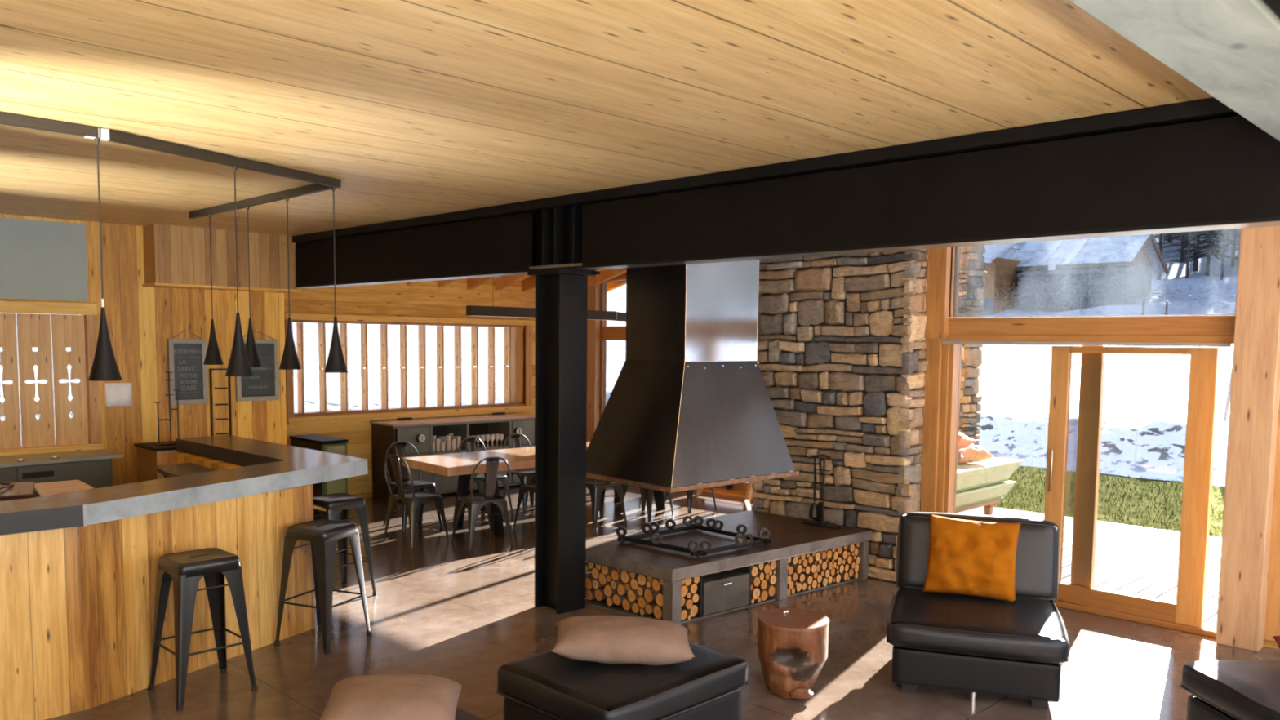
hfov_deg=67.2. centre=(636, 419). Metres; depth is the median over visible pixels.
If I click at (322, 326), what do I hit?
board
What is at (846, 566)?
log
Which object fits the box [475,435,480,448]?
wine glass
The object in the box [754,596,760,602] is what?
log
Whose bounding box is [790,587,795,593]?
log
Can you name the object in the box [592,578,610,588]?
log
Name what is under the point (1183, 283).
window
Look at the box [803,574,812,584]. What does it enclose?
log
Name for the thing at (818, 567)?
log
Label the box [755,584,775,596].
log
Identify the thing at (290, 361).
pendant lamp
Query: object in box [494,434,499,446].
wine glass
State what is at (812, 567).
log
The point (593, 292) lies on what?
trim
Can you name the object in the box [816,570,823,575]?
log
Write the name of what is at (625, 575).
log
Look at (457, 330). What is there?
board
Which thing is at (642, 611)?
log
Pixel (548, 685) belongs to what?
leather ottoman
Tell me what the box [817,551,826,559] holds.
log
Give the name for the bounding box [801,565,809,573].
log
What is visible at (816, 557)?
log
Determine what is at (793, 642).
stool
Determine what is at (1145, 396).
ground
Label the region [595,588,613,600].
log
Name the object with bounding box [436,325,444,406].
board
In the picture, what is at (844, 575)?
log
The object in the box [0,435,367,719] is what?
bar counter
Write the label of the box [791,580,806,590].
log
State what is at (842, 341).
stone wall
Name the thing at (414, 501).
metal chair
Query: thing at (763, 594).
log
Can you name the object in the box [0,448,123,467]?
countertop
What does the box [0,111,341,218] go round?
track
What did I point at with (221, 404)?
shelf
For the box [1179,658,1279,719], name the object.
corner pouffe
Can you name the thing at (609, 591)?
log
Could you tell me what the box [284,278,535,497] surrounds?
wall
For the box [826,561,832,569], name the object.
log
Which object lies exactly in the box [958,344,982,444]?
stone wall
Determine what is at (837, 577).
log
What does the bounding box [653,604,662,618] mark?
log
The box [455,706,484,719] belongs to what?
pouffe
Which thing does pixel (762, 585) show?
log
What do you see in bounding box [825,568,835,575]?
log
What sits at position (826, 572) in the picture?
log
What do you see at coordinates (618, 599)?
log
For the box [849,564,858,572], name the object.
log
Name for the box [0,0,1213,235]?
ceiling
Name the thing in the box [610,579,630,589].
log
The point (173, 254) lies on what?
soffit
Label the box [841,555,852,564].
log
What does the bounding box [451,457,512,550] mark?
metal chair
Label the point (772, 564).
log
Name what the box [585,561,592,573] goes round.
log
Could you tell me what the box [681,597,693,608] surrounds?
log
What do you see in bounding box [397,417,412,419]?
block
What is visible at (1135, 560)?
deck
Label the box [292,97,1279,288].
steel beam
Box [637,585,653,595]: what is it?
log
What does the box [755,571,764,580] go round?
log
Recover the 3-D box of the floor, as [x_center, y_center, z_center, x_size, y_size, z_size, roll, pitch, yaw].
[-0.252,1.577,5.377,13.900,0.120,12.300,5,7,45]
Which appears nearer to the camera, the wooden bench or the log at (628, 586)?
the log at (628, 586)
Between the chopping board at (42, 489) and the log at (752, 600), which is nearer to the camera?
the chopping board at (42, 489)
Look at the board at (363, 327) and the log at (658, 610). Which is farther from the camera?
the board at (363, 327)
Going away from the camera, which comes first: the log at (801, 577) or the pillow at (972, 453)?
the log at (801, 577)
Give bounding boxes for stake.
[1222,368,1231,421]
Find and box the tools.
[802,454,839,528]
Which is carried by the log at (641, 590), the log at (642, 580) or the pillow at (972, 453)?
the log at (642, 580)
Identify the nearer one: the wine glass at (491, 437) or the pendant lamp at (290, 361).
the pendant lamp at (290, 361)
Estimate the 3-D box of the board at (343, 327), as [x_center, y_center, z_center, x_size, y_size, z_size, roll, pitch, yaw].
[-3.535,-0.628,11.602,0.125,1.050,0.026,5,6,43]
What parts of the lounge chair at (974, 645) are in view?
leg, leg, backrest, leg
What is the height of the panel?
0.655 m
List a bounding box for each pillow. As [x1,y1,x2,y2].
[957,431,975,449]
[957,444,994,464]
[957,451,963,461]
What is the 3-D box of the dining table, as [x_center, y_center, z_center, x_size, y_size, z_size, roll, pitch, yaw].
[-0.800,0.708,10.622,1.070,0.750,3.599,5,7,45]
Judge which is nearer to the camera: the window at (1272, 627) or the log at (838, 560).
the window at (1272, 627)
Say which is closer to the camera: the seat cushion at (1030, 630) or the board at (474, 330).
the seat cushion at (1030, 630)
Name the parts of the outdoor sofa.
frame, leg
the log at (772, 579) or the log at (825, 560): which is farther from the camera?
the log at (825, 560)
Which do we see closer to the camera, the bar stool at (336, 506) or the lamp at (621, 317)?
the bar stool at (336, 506)
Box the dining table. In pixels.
[401,441,665,537]
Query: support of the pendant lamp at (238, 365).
hanging from the track
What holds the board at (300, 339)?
attached to the window at (312, 415)
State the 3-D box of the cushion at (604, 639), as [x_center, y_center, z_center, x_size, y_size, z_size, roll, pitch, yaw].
[-0.066,1.049,4.590,0.660,0.184,0.400,0,5,-2]
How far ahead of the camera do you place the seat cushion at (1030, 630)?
5.29 m
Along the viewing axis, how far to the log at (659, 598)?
6.71 m
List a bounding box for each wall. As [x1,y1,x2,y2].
[0,213,286,485]
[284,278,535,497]
[618,272,760,498]
[751,248,928,582]
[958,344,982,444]
[1264,640,1279,648]
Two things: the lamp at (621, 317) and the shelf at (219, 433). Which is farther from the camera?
the lamp at (621, 317)
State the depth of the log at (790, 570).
7.42 m
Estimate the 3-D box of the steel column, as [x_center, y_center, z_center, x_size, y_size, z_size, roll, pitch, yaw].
[-0.532,0.157,6.941,0.404,2.450,0.341,5,7,45]
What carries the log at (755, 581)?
on the log at (755, 593)
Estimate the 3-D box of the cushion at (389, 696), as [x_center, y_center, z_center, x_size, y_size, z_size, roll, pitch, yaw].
[-0.947,1.118,3.706,0.521,0.203,0.479,0,5,-7]
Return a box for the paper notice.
[104,382,132,406]
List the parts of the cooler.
lid, door, glass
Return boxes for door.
[703,362,759,495]
[920,334,1234,637]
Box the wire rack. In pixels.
[208,368,231,435]
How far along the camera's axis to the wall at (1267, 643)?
6.29 m
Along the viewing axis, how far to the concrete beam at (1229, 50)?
2.37 m
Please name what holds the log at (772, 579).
on the log at (770, 589)
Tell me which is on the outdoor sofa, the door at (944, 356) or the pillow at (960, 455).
the pillow at (960, 455)
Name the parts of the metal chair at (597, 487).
leg, leg, seat, leg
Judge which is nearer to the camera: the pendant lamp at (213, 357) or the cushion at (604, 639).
the cushion at (604, 639)
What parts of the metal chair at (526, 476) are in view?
leg, frame, seat, leg, leg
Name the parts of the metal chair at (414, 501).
leg, frame, leg, seat, leg, leg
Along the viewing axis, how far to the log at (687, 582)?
6.71 m
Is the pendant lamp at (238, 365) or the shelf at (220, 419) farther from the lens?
the shelf at (220, 419)
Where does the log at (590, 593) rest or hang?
on the hearth
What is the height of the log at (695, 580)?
0.063 m
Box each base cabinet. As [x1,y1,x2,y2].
[0,448,123,488]
[133,440,180,482]
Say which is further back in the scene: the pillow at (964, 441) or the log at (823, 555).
the pillow at (964, 441)
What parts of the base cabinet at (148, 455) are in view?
lid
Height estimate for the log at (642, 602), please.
0.078 m
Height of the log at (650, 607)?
0.065 m
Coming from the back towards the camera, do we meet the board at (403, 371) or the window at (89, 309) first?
the board at (403, 371)
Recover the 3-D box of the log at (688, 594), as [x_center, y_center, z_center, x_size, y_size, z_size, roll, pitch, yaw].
[0.274,1.220,6.805,0.240,0.040,0.036,5,6,43]
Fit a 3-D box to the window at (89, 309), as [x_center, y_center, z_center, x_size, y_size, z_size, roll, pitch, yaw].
[-5.523,-0.319,7.711,0.210,1.305,2.165,5,7,45]
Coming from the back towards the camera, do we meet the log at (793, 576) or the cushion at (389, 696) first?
the log at (793, 576)
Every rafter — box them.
[406,281,418,285]
[437,279,457,287]
[466,276,495,288]
[494,274,529,290]
[521,275,535,292]
[587,268,626,288]
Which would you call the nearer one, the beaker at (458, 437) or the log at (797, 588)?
the log at (797, 588)
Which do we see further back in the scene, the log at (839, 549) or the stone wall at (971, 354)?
the stone wall at (971, 354)
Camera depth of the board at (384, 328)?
11.97 m
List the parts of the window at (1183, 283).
rail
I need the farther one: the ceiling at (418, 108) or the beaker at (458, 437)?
the beaker at (458, 437)
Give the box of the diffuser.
[471,315,614,320]
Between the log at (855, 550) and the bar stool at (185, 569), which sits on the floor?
the bar stool at (185, 569)
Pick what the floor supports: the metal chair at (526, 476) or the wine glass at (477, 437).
the metal chair at (526, 476)
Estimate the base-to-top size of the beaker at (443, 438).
0.170 m
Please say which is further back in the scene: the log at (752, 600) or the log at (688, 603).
the log at (752, 600)
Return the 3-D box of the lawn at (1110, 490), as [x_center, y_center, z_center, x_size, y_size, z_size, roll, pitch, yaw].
[5.943,0.982,13.225,22.000,0.030,4.400,5,7,45]
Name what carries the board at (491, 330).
attached to the window at (312, 415)
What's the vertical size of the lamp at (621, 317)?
1.212 m
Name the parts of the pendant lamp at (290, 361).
cord, lamp shade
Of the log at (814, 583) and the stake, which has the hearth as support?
the log at (814, 583)
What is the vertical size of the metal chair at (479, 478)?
0.864 m
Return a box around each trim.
[142,282,301,293]
[586,284,600,441]
[924,247,952,338]
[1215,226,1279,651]
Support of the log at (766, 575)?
on the log at (762, 585)
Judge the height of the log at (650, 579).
0.058 m
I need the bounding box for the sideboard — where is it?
[369,413,534,500]
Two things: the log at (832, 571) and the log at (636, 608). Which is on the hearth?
the log at (636, 608)
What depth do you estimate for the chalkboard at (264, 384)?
9.45 m
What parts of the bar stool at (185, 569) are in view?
leg, foot rail, leg, foot rail, seat, foot rail, leg, foot rail, leg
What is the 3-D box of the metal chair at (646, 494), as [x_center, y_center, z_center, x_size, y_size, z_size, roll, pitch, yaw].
[0.123,0.648,10.776,0.486,0.864,0.450,4,6,39]
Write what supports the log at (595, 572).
on the log at (596, 583)
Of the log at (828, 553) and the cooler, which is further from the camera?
the cooler
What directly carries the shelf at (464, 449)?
attached to the sideboard
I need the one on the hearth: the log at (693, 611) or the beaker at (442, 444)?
the log at (693, 611)
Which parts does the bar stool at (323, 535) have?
leg, foot rail, foot rail, leg, seat, leg, foot rail, foot rail, leg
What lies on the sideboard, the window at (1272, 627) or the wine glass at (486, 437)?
the wine glass at (486, 437)
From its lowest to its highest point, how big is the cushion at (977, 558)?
0.470 m
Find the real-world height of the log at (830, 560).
0.032 m
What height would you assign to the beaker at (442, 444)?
0.110 m
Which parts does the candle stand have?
stem, stem, stem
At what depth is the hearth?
7.18 m
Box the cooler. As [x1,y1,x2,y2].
[289,434,348,519]
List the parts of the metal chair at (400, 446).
leg, frame, leg, seat, leg, leg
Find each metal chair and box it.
[383,441,442,531]
[383,454,448,547]
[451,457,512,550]
[457,436,513,521]
[502,433,534,514]
[513,483,534,528]
[586,478,626,528]
[618,484,673,520]
[664,486,716,513]
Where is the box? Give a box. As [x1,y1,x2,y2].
[0,481,35,501]
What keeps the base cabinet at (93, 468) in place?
on the floor
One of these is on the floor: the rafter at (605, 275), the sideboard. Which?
the sideboard
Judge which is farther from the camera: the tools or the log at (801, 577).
the tools
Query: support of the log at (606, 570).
on the log at (602, 578)
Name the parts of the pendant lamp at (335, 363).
cord, lamp shade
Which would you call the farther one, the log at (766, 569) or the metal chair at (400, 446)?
the metal chair at (400, 446)
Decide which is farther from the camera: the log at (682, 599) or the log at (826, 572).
the log at (826, 572)
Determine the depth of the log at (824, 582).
7.69 m
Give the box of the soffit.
[142,223,297,289]
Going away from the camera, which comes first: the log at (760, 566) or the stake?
the log at (760, 566)
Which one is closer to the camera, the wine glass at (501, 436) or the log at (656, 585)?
the log at (656, 585)
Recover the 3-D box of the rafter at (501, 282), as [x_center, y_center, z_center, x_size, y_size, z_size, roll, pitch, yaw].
[-0.072,-2.341,11.183,5.100,1.527,0.080,5,7,45]
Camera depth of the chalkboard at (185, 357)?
8.94 m
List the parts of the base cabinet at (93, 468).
door, stove knob, recessed handle, stove knob, door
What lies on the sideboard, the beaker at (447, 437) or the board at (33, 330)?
the beaker at (447, 437)
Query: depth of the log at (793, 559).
7.43 m
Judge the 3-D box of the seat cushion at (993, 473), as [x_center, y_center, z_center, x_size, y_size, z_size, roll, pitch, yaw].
[3.386,0.602,10.735,0.972,0.225,2.109,5,7,45]
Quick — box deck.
[957,506,1222,624]
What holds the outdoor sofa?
on the deck
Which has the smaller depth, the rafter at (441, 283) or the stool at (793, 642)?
the stool at (793, 642)
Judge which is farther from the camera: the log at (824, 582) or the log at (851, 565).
the log at (851, 565)
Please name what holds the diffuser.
attached to the lamp at (471, 310)
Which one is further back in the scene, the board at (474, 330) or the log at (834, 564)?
the board at (474, 330)
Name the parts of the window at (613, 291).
rail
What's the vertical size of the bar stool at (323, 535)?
0.758 m
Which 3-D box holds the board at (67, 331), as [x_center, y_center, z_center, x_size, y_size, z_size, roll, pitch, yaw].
[-4.898,-0.344,8.312,0.030,1.115,0.241,5,7,45]
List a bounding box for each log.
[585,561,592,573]
[585,572,593,578]
[585,577,599,589]
[585,586,604,599]
[588,562,595,568]
[591,567,602,578]
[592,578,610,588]
[595,564,602,569]
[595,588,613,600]
[599,573,611,584]
[601,565,616,574]
[604,584,617,596]
[606,574,613,582]
[606,596,615,605]
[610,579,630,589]
[611,568,621,580]
[613,593,628,604]
[617,582,628,595]
[621,570,634,582]
[622,598,638,609]
[625,582,632,590]
[627,589,644,601]
[629,571,639,578]
[630,577,646,589]
[631,602,644,613]
[637,574,648,585]
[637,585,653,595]
[638,595,656,608]
[640,607,648,615]
[644,587,662,601]
[645,602,657,613]
[646,581,652,587]
[647,576,656,581]
[652,578,662,591]
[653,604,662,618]
[655,592,684,605]
[659,585,688,597]
[680,608,687,620]
[681,597,684,606]
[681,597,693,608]
[681,604,697,616]
[683,577,691,586]
[684,582,697,593]
[684,591,690,598]
[684,592,698,602]
[685,613,690,619]
[691,576,699,583]
[750,587,759,599]
[750,598,754,604]
[751,566,757,576]
[751,575,759,586]
[753,563,763,569]
[753,579,767,589]
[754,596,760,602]
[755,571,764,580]
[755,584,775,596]
[757,563,770,573]
[759,589,767,600]
[763,573,768,579]
[763,574,776,584]
[764,560,776,569]
[767,583,790,595]
[769,581,793,588]
[771,573,791,583]
[787,563,802,573]
[787,566,793,574]
[787,572,797,581]
[789,555,797,564]
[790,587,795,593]
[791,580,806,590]
[792,582,801,591]
[793,572,804,582]
[795,559,807,567]
[797,554,805,559]
[800,571,817,577]
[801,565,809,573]
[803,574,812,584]
[804,555,813,563]
[805,584,810,590]
[806,563,816,572]
[806,579,817,588]
[808,563,820,572]
[811,551,820,560]
[812,573,822,582]
[813,559,822,564]
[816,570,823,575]
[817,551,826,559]
[817,561,826,569]
[817,577,827,586]
[819,558,828,562]
[819,568,829,577]
[822,575,832,583]
[823,550,831,558]
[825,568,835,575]
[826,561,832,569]
[827,558,834,562]
[829,573,840,582]
[830,551,838,559]
[831,562,836,568]
[833,556,841,564]
[834,571,848,580]
[835,546,842,553]
[836,564,844,573]
[837,550,847,559]
[840,564,848,571]
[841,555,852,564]
[842,544,854,551]
[844,562,855,568]
[844,568,853,576]
[847,547,857,555]
[848,572,857,578]
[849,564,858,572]
[851,555,860,564]
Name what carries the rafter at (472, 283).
attached to the ceiling at (495, 277)
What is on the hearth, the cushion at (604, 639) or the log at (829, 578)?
the log at (829, 578)
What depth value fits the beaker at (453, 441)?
12.12 m
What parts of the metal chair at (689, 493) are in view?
leg, leg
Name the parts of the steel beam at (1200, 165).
cladding panel, cladding panel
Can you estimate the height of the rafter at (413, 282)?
1.527 m
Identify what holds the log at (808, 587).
on the hearth
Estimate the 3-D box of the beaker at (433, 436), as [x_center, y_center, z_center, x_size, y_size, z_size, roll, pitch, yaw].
[-2.543,0.296,12.050,0.060,0.190,0.062,5,7,45]
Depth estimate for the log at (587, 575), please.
7.24 m
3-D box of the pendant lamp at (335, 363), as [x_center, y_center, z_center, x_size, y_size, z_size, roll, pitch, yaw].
[-1.882,-0.867,5.997,0.146,1.145,0.146,5,7,45]
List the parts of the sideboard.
panel, door, drawer, panel, drawer, rail, drawer, drawer, door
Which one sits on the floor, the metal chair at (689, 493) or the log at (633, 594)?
the metal chair at (689, 493)
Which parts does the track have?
rail, rail, rail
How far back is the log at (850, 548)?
7.89 m
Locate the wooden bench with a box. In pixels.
[696,481,755,511]
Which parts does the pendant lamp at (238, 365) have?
cord, lamp shade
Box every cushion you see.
[319,673,462,719]
[551,615,695,665]
[886,587,1069,664]
[923,514,1020,603]
[955,480,1015,506]
[956,457,1022,489]
[1271,635,1279,648]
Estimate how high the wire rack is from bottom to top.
0.720 m
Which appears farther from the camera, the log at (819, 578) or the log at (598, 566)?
the log at (819, 578)
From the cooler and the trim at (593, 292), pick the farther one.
the trim at (593, 292)
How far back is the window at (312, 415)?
12.25 m
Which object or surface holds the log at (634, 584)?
on the log at (633, 594)
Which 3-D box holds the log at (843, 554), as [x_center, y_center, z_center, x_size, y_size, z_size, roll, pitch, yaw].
[1.610,1.096,7.929,0.240,0.066,0.073,5,6,43]
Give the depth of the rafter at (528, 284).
13.22 m
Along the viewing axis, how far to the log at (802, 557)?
7.50 m
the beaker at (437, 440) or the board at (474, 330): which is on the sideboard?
the beaker at (437, 440)
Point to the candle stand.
(168, 372)
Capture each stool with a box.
[147,547,257,710]
[274,519,371,653]
[313,493,377,595]
[757,607,829,698]
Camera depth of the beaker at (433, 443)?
11.90 m
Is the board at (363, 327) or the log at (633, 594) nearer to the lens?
the log at (633, 594)
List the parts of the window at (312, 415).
rail, rail, rail, rail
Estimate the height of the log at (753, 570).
0.074 m
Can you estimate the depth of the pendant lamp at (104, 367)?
4.59 m
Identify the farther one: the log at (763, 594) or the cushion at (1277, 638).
the log at (763, 594)
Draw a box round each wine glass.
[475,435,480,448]
[480,435,484,448]
[484,435,489,447]
[489,435,494,447]
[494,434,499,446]
[499,434,503,446]
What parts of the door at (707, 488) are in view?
rail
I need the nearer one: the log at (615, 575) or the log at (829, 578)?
the log at (615, 575)
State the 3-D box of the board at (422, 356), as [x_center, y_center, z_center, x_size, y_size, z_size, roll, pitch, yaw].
[-2.762,-0.683,12.379,0.125,1.050,0.026,5,7,45]
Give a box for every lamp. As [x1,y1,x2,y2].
[88,137,122,381]
[203,214,223,364]
[225,165,253,376]
[244,206,262,367]
[279,197,301,369]
[324,186,347,373]
[466,305,617,320]
[614,311,626,321]
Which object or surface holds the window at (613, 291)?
in the wall at (624, 273)
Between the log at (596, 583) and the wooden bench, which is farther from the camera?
the wooden bench
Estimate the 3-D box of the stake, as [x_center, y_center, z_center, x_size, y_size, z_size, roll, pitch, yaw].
[9.870,-0.368,16.059,0.052,1.010,0.229,1,5,0]
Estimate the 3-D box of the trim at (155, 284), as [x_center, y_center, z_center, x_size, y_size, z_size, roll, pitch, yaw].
[-3.859,-1.230,9.017,0.310,0.023,1.350,5,7,45]
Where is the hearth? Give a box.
[585,510,871,624]
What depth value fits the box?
5.84 m
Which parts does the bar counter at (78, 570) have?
panel, panel, panel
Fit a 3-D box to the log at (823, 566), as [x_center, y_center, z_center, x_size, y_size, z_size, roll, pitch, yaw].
[1.409,1.159,7.763,0.240,0.065,0.071,5,6,43]
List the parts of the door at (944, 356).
handle, head rail, rail, rail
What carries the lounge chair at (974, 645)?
on the floor
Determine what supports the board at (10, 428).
attached to the window at (89, 309)
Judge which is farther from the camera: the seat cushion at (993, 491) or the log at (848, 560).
the seat cushion at (993, 491)
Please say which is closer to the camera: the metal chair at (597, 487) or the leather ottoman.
the leather ottoman
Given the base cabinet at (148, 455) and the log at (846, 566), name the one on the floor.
the base cabinet at (148, 455)
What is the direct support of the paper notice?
attached to the wall at (140, 320)
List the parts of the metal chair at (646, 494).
leg, leg, leg, leg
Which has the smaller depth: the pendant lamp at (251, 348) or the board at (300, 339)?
the pendant lamp at (251, 348)
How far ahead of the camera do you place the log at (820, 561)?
7.65 m
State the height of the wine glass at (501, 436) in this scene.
0.155 m
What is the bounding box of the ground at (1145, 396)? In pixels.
[757,344,1233,486]
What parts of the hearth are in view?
post, fire grate, plate, drawer, handle, plate, post, post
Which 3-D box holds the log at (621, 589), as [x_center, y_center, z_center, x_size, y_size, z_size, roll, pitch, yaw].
[-0.025,1.226,7.035,0.240,0.079,0.083,-3,6,-40]
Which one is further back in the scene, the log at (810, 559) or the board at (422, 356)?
the board at (422, 356)
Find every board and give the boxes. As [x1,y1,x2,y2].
[0,313,21,448]
[16,313,55,447]
[34,480,94,497]
[50,314,88,444]
[296,322,304,413]
[318,323,326,412]
[339,324,347,411]
[360,324,368,410]
[380,324,388,408]
[400,324,407,408]
[418,325,426,407]
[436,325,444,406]
[453,326,461,405]
[471,326,478,404]
[488,327,494,404]
[503,327,511,403]
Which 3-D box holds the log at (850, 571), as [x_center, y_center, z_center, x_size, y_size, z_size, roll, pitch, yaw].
[1.676,1.252,8.006,0.240,0.065,0.067,5,6,43]
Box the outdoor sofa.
[955,457,1022,515]
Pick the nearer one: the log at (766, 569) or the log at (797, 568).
the log at (766, 569)
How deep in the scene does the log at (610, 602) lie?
7.04 m
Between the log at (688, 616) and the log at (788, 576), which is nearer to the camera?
the log at (688, 616)
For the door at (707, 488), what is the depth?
12.33 m
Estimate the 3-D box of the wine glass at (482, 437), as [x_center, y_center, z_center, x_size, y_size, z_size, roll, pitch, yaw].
[-2.000,0.286,12.462,0.064,0.155,0.066,5,7,45]
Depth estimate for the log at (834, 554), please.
7.76 m
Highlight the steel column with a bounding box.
[527,268,599,614]
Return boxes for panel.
[0,217,88,301]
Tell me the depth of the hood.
7.08 m
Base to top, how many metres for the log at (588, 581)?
0.083 m
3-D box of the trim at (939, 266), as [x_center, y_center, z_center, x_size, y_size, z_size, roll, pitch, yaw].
[2.438,-1.703,7.695,0.160,2.100,0.100,5,7,45]
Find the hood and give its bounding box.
[586,259,799,493]
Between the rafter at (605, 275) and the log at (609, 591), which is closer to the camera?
the log at (609, 591)
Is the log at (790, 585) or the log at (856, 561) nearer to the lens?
the log at (790, 585)
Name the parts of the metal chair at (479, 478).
frame, leg, seat, leg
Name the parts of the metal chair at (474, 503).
leg, leg, seat, leg, frame, leg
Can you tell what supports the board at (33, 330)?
attached to the window at (89, 309)
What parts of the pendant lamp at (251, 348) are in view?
cord, lamp shade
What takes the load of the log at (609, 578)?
on the log at (609, 591)
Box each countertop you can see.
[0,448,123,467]
[156,462,217,478]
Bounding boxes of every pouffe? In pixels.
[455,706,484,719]
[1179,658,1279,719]
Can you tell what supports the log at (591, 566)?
on the log at (595, 572)
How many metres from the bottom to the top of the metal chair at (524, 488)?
0.864 m
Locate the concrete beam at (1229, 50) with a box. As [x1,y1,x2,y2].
[1067,0,1279,141]
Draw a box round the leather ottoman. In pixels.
[496,641,749,719]
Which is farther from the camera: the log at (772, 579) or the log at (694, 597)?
the log at (772, 579)
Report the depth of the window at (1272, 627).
6.23 m
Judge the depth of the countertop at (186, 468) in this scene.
7.27 m
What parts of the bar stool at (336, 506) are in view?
leg, seat, leg, foot rail, foot rail, leg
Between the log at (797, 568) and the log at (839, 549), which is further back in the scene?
the log at (839, 549)
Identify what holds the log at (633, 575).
on the log at (634, 584)
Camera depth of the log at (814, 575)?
7.62 m
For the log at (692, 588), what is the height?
0.066 m
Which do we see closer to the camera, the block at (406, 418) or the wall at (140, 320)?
the wall at (140, 320)
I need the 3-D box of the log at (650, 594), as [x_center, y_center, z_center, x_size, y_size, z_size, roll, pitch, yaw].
[0.171,1.230,6.846,0.240,0.093,0.087,-3,6,-40]
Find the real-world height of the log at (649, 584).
0.043 m
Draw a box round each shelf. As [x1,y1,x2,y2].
[214,403,227,405]
[215,417,228,420]
[215,432,228,435]
[395,443,534,457]
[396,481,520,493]
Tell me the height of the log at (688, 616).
0.035 m
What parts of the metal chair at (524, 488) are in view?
leg, seat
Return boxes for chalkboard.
[167,328,208,404]
[235,329,279,401]
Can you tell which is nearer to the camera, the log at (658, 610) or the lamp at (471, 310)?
the log at (658, 610)
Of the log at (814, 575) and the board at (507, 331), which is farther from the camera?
the board at (507, 331)
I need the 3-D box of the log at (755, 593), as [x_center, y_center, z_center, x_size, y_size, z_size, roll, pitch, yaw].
[0.802,1.289,7.253,0.240,0.082,0.090,5,6,43]
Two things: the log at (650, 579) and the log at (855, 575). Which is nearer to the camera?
the log at (650, 579)
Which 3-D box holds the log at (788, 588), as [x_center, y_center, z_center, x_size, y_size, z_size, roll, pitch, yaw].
[1.078,1.320,7.489,0.240,0.058,0.053,5,6,43]
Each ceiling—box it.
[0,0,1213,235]
[492,275,531,280]
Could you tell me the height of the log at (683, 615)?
0.070 m
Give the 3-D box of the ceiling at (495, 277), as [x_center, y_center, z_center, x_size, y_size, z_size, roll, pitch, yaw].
[1.046,-2.227,8.832,10.700,1.590,5.600,5,7,45]
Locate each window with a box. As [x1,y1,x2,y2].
[0,299,102,456]
[284,312,533,424]
[599,275,626,420]
[947,228,1240,335]
[1263,400,1279,641]
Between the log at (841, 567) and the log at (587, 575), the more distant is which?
the log at (841, 567)
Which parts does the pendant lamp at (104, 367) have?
cord, lamp shade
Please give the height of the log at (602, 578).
0.083 m
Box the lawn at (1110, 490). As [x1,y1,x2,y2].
[993,466,1224,538]
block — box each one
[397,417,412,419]
[492,412,505,414]
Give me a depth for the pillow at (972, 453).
10.64 m
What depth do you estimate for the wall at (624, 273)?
12.38 m
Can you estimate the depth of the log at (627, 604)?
6.92 m
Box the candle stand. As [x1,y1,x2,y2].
[153,371,181,445]
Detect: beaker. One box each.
[432,435,436,450]
[432,442,435,452]
[435,438,439,451]
[440,442,445,451]
[441,435,446,449]
[445,435,450,450]
[451,439,456,450]
[456,435,461,449]
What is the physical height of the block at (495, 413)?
0.020 m
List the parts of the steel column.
cap plate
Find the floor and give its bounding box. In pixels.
[44,478,1279,719]
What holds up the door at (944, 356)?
in the wall at (1267, 643)
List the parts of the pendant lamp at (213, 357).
cord, lamp shade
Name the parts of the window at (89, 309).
pane, rail, rail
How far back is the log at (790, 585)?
7.44 m
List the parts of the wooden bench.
leg, knob, seat, leg, leg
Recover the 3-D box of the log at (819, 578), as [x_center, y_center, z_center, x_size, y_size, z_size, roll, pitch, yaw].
[1.363,1.256,7.733,0.240,0.065,0.067,5,6,43]
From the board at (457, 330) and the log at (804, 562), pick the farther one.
the board at (457, 330)
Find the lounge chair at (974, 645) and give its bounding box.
[886,511,1069,709]

